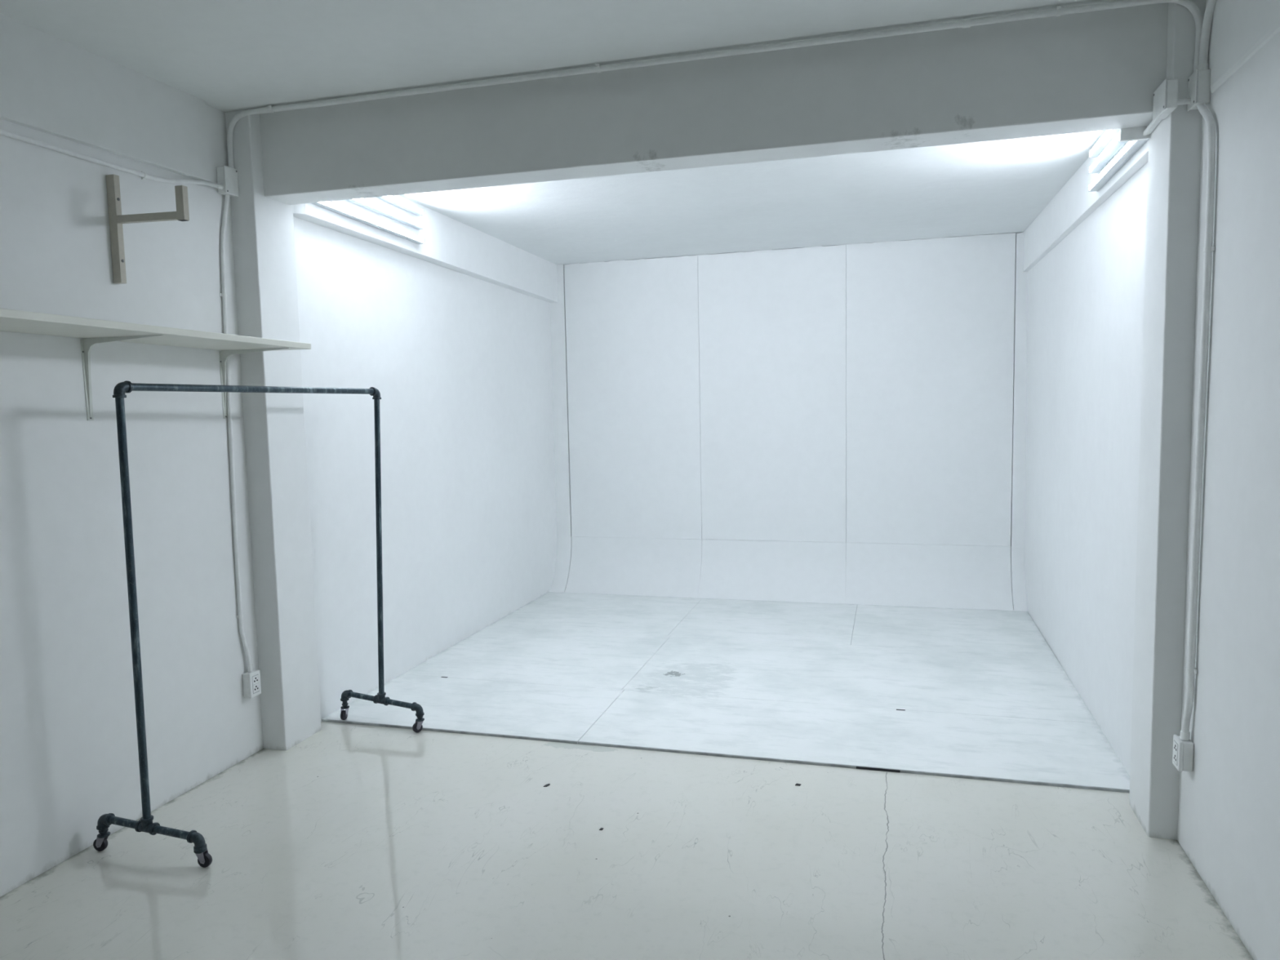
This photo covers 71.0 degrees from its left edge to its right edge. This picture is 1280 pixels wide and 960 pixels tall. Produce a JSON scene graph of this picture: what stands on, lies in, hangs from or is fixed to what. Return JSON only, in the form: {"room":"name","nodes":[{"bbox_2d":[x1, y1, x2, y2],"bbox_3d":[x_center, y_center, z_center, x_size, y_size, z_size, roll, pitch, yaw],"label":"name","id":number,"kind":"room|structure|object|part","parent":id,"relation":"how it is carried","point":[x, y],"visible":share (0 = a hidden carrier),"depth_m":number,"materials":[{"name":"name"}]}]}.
{"room":"studio","nodes":[
{"label":"studio","id":0,"kind":"room"},
{"bbox_2d":[0,13,263,897],"bbox_3d":[-2.816,0.099,1.334,0.180,3.273,6.400,0,5,16],"label":"wall","id":1,"kind":"structure","parent":0,"point":[69,755],"depth_m":3.56,"materials":[{"name":"white paint"}]},
{"bbox_2d":[0,128,223,189],"bbox_3d":[-2.385,-1.175,2.559,0.038,0.074,3.317,0,5,16],"label":"conduit","id":2,"kind":"object","parent":1,"relation":"attached to","point":[144,175],"visible":1,"depth_m":3.54,"materials":[{"name":"white plastic"}]},
{"bbox_2d":[106,173,189,284],"bbox_3d":[-1.939,-1.001,3.546,0.363,0.424,0.028,0,5,16],"label":"bracket","id":3,"kind":"object","parent":1,"relation":"attached to","point":[116,218],"visible":1,"depth_m":3.56,"materials":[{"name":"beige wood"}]},
{"bbox_3d":[-2.095,-1.002,3.589,0.039,0.424,0.028,0,5,16],"label":"wall post","id":4,"kind":"part","parent":3,"relation":"part of","materials":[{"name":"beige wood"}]},
{"bbox_3d":[-1.934,-1.036,3.541,0.299,0.036,0.024,0,5,16],"label":"arm","id":5,"kind":"part","parent":3,"relation":"part of","materials":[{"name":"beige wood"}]},
{"bbox_3d":[-1.784,-1.078,3.494,0.036,0.130,0.028,0,5,16],"label":"post","id":6,"kind":"part","parent":3,"relation":"part of","materials":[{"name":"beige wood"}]},
{"bbox_2d":[0,308,311,420],"bbox_3d":[-2.115,-0.359,2.865,0.400,0.389,2.898,0,5,16],"label":"wall shelf","id":7,"kind":"object","parent":1,"relation":"attached to","point":[94,331],"visible":0.99,"depth_m":3.44,"materials":[{"name":"white wood"}]},
{"bbox_2d":[216,164,239,196],"bbox_3d":[-1.922,-1.391,4.182,0.051,0.126,0.089,0,5,16],"label":"junction box","id":8,"kind":"object","parent":1,"relation":"attached to","point":[227,176],"visible":1,"depth_m":4.16,"materials":[{"name":"white plastic"}]},
{"bbox_3d":[-1.901,-1.391,4.176,0.005,0.126,0.089,0,5,16],"label":"lid","id":9,"kind":"part","parent":8,"relation":"part of","materials":[{"name":"white plastic"}]},
{"bbox_2d":[219,194,253,672],"bbox_3d":[-1.917,-0.200,4.252,0.034,2.269,0.104,0,5,16],"label":"conduit","id":10,"kind":"object","parent":1,"relation":"attached to","point":[250,668],"visible":0.99,"depth_m":4.22,"materials":[{"name":"white plastic"}]},
{"bbox_2d":[242,669,261,697],"bbox_3d":[-1.885,0.989,4.355,0.050,0.120,0.074,0,5,16],"label":"power outlet","id":11,"kind":"object","parent":1,"relation":"attached to","point":[251,681],"visible":0.99,"depth_m":4.33,"materials":[{"name":"white plastic"}]},
{"bbox_3d":[-1.869,0.989,4.351,0.012,0.120,0.074,0,5,16],"label":"plate","id":12,"kind":"part","parent":11,"relation":"part of","materials":[{"name":"white plastic"}]},
{"bbox_2d":[252,675,258,684],"bbox_3d":[-1.863,0.968,4.347,0.002,0.040,0.041,0,5,16],"label":"socket","id":13,"kind":"object","parent":11,"relation":"attached to","point":[255,677],"depth_m":4.34,"materials":[{"name":"white plastic"}]},
{"bbox_2d":[253,683,259,693],"bbox_3d":[-1.862,1.009,4.350,0.002,0.040,0.041,0,5,16],"label":"socket","id":14,"kind":"object","parent":11,"relation":"attached to","point":[255,686],"depth_m":4.35,"materials":[{"name":"white plastic"}]},
{"bbox_2d":[225,109,321,750],"bbox_3d":[-1.856,-0.204,4.472,0.232,3.173,0.290,0,5,16],"label":"pillar","id":15,"kind":"structure","parent":0,"point":[263,227],"depth_m":4.39,"materials":[{"name":"white paint"}]},
{"bbox_2d":[292,195,557,721],"bbox_3d":[-1.312,-0.342,6.424,0.325,3.173,3.850,0,5,16],"label":"wall","id":16,"kind":"structure","parent":0,"point":[452,330],"depth_m":5.79,"materials":[{"name":"white paint"}]},
{"bbox_2d":[312,200,425,244],"bbox_3d":[-1.514,-1.448,5.013,0.046,0.072,1.190,0,5,16],"label":"lamp","id":17,"kind":"object","parent":16,"relation":"attached to","point":[333,206],"visible":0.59,"depth_m":5.00,"materials":[{"name":"plastic"}]},
{"bbox_2d":[346,198,424,230],"bbox_3d":[-1.514,-1.536,5.004,0.046,0.070,1.190,0,5,16],"label":"lamp","id":18,"kind":"object","parent":16,"relation":"attached to","point":[363,202],"visible":0.52,"depth_m":5.17,"materials":[{"name":"plastic"}]},
{"bbox_2d":[376,195,424,216],"bbox_3d":[-1.515,-1.622,4.996,0.046,0.077,1.190,0,5,16],"label":"lamp","id":19,"kind":"object","parent":16,"relation":"attached to","point":[393,200],"visible":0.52,"depth_m":5.33,"materials":[{"name":"plastic"}]},
{"bbox_2d":[0,0,1119,114],"bbox_3d":[-0.820,-1.503,0.697,4.354,0.150,6.550,0,5,16],"label":"ceiling","id":20,"kind":"structure","parent":0,"point":[231,55],"depth_m":3.35,"materials":[{"name":"white paint"}]},
{"bbox_2d":[0,591,1253,959],"bbox_3d":[-0.229,1.505,2.855,4.354,0.132,10.450,0,5,16],"label":"floor","id":21,"kind":"structure","parent":0,"point":[684,730],"depth_m":3.63,"materials":[{"name":"white paint"}]},
{"bbox_2d":[93,380,424,867],"bbox_3d":[-1.626,0.471,4.005,0.544,1.802,1.520,1,5,19],"label":"clothes rack","id":22,"kind":"object","parent":21,"relation":"on","point":[145,824],"visible":1,"depth_m":3.38,"materials":[{"name":"metal"}]},
{"bbox_2d":[856,766,900,773],"bbox_3d":[1.076,1.309,4.058,0.192,0.011,0.002,0,5,16],"label":"tape strip","id":23,"kind":"object","parent":21,"relation":"on","point":[857,767],"visible":1,"depth_m":4.06,"materials":[{"name":"black plastic"}]},
{"bbox_2d":[259,2,1168,204],"bbox_3d":[0.075,-1.563,3.827,3.924,0.431,0.196,0,5,16],"label":"beam","id":24,"kind":"structure","parent":0,"point":[1096,70],"depth_m":3.65,"materials":[{"name":"paint"}]},
{"bbox_2d":[226,0,1203,168],"bbox_3d":[0.012,-1.561,3.651,4.030,0.294,0.042,0,5,16],"label":"conduit","id":25,"kind":"object","parent":24,"relation":"attached to","point":[1190,5],"visible":0.94,"depth_m":3.52,"materials":[{"name":"white plastic"}]},
{"bbox_2d":[1119,126,1150,142],"bbox_3d":[1.902,-1.329,3.450,0.106,0.046,0.038,0,5,16],"label":"junction box","id":26,"kind":"object","parent":24,"relation":"attached to","point":[1133,134],"visible":0.77,"depth_m":3.44,"materials":[{"name":"white plastic"}]},
{"bbox_2d":[1142,119,1162,135],"bbox_3d":[1.906,-1.320,3.328,0.026,0.031,0.196,0,5,16],"label":"cable trunking","id":27,"kind":"object","parent":24,"relation":"attached to","point":[1153,125],"visible":0.6,"depth_m":3.35,"materials":[{"name":"white plastic"}]},
{"bbox_2d":[400,130,1105,264],"bbox_3d":[0.589,-1.858,5.718,4.254,0.305,3.900,0,5,16],"label":"ceiling","id":28,"kind":"structure","parent":0,"point":[1001,186],"depth_m":5.56,"materials":[{"name":"white paint"}]},
{"bbox_2d":[548,231,1027,611],"bbox_3d":[1.084,-0.489,7.507,4.254,3.173,0.455,0,5,16],"label":"wall","id":29,"kind":"structure","parent":0,"point":[846,424],"depth_m":7.45,"materials":[{"name":"white paint"}]},
{"bbox_3d":[-0.065,-0.693,7.831,1.196,2.418,0.009,0,5,16],"label":"wall panel","id":30,"kind":"part","parent":29,"relation":"part of","materials":[{"name":"white paint"}]},
{"bbox_3d":[-0.066,0.759,7.850,1.196,0.474,0.236,0,5,16],"label":"curved panel","id":31,"kind":"part","parent":29,"relation":"part of","materials":[{"name":"white paint"}]},
{"bbox_3d":[1.100,-0.691,7.504,1.216,2.426,0.009,0,5,16],"label":"wall panel","id":32,"kind":"part","parent":29,"relation":"part of","materials":[{"name":"white paint"}]},
{"bbox_3d":[1.099,0.764,7.523,1.216,0.474,0.236,0,5,16],"label":"curved panel","id":33,"kind":"part","parent":29,"relation":"part of","materials":[{"name":"white paint"}]},
{"bbox_3d":[2.299,0.769,7.186,1.269,0.474,0.236,0,5,16],"label":"curved panel","id":34,"kind":"part","parent":29,"relation":"part of","materials":[{"name":"white paint"}]},
{"bbox_3d":[2.300,-0.689,7.168,1.269,2.433,0.009,0,5,16],"label":"wall panel","id":35,"kind":"part","parent":29,"relation":"part of","materials":[{"name":"white paint"}]},
{"bbox_2d":[1022,140,1148,775],"bbox_3d":[2.613,-0.324,5.323,0.228,3.173,3.850,0,5,16],"label":"wall","id":36,"kind":"structure","parent":0,"point":[1084,252],"depth_m":4.76,"materials":[{"name":"white paint"}]},
{"bbox_2d":[1088,128,1120,157],"bbox_3d":[2.077,-1.544,3.894,0.046,0.043,0.997,0,5,16],"label":"lamp","id":37,"kind":"object","parent":36,"relation":"attached to","point":[1105,139],"visible":0.44,"depth_m":4.13,"materials":[{"name":"plastic"}]},
{"bbox_2d":[1088,129,1125,173],"bbox_3d":[2.079,-1.469,3.901,0.046,0.044,0.997,0,5,16],"label":"lamp","id":38,"kind":"object","parent":36,"relation":"attached to","point":[1113,148],"visible":0.56,"depth_m":4.07,"materials":[{"name":"plastic"}]},
{"bbox_2d":[1088,138,1148,191],"bbox_3d":[2.080,-1.383,3.909,0.046,0.043,0.997,0,5,16],"label":"lamp","id":39,"kind":"object","parent":36,"relation":"attached to","point":[1131,148],"visible":0.88,"depth_m":3.90,"materials":[{"name":"plastic"}]},
{"bbox_2d":[1128,0,1205,839],"bbox_3d":[2.033,-0.187,3.382,0.198,3.173,0.290,0,5,16],"label":"pillar","id":40,"kind":"structure","parent":0,"point":[1174,161],"depth_m":3.31,"materials":[{"name":"white paint"}]},
{"bbox_2d":[1152,78,1177,121],"bbox_3d":[1.852,-1.340,3.164,0.042,0.102,0.150,0,5,16],"label":"junction box","id":41,"kind":"object","parent":40,"relation":"attached to","point":[1165,97],"visible":1,"depth_m":3.11,"materials":[{"name":"white plastic"}]},
{"bbox_3d":[1.836,-1.340,3.169,0.005,0.102,0.150,0,5,16],"label":"lid","id":42,"kind":"part","parent":41,"relation":"part of","materials":[{"name":"white plastic"}]},
{"bbox_2d":[1177,97,1191,105],"bbox_3d":[1.890,-1.319,3.130,0.053,0.020,0.020,0,5,16],"label":"conduit","id":43,"kind":"object","parent":41,"relation":"attached to","point":[1180,101],"visible":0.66,"depth_m":3.12,"materials":[{"name":"white plastic"}]},
{"bbox_2d":[1177,0,1279,959],"bbox_3d":[1.213,0.117,0.204,0.157,3.273,6.400,0,5,16],"label":"wall","id":44,"kind":"structure","parent":0,"point":[1228,825],"depth_m":2.79,"materials":[{"name":"white paint"}]},
{"bbox_2d":[1172,734,1194,771],"bbox_3d":[1.959,0.987,3.238,0.050,0.111,0.078,0,5,16],"label":"power outlet","id":45,"kind":"object","parent":44,"relation":"attached to","point":[1183,750],"visible":0.98,"depth_m":3.21,"materials":[{"name":"white plastic"}]},
{"bbox_2d":[1173,751,1177,764],"bbox_3d":[1.937,1.006,3.246,0.002,0.037,0.043,0,5,16],"label":"socket","id":46,"kind":"object","parent":45,"relation":"attached to","point":[1175,753],"depth_m":3.25,"materials":[{"name":"white plastic"}]},
{"bbox_2d":[1173,740,1177,754],"bbox_3d":[1.937,0.968,3.242,0.002,0.037,0.043,0,5,16],"label":"socket","id":47,"kind":"object","parent":45,"relation":"attached to","point":[1175,742],"depth_m":3.24,"materials":[{"name":"white plastic"}]},
{"bbox_3d":[1.944,0.987,3.242,0.012,0.111,0.078,0,5,16],"label":"plate","id":48,"kind":"part","parent":45,"relation":"part of","materials":[{"name":"white plastic"}]},
{"bbox_2d":[1180,102,1215,740],"bbox_3d":[1.940,-0.181,3.130,0.035,2.238,0.142,0,5,16],"label":"conduit","id":49,"kind":"object","parent":44,"relation":"attached to","point":[1191,670],"visible":1,"depth_m":3.08,"materials":[{"name":"white plastic"}]},
{"bbox_2d":[1186,69,1210,111],"bbox_3d":[1.932,-1.348,3.102,0.048,0.115,0.089,0,5,16],"label":"junction box","id":50,"kind":"object","parent":44,"relation":"attached to","point":[1199,82],"visible":0.98,"depth_m":3.07,"materials":[{"name":"white plastic"}]},
{"bbox_3d":[1.913,-1.349,3.107,0.005,0.115,0.089,0,5,16],"label":"lid","id":51,"kind":"part","parent":50,"relation":"part of","materials":[{"name":"white plastic"}]},
{"bbox_2d":[1196,0,1216,71],"bbox_3d":[1.729,-1.478,2.341,0.034,0.295,1.570,0,5,16],"label":"conduit","id":52,"kind":"object","parent":44,"relation":"attached to","point":[1203,64],"visible":0.92,"depth_m":3.06,"materials":[{"name":"white plastic"}]}
]}

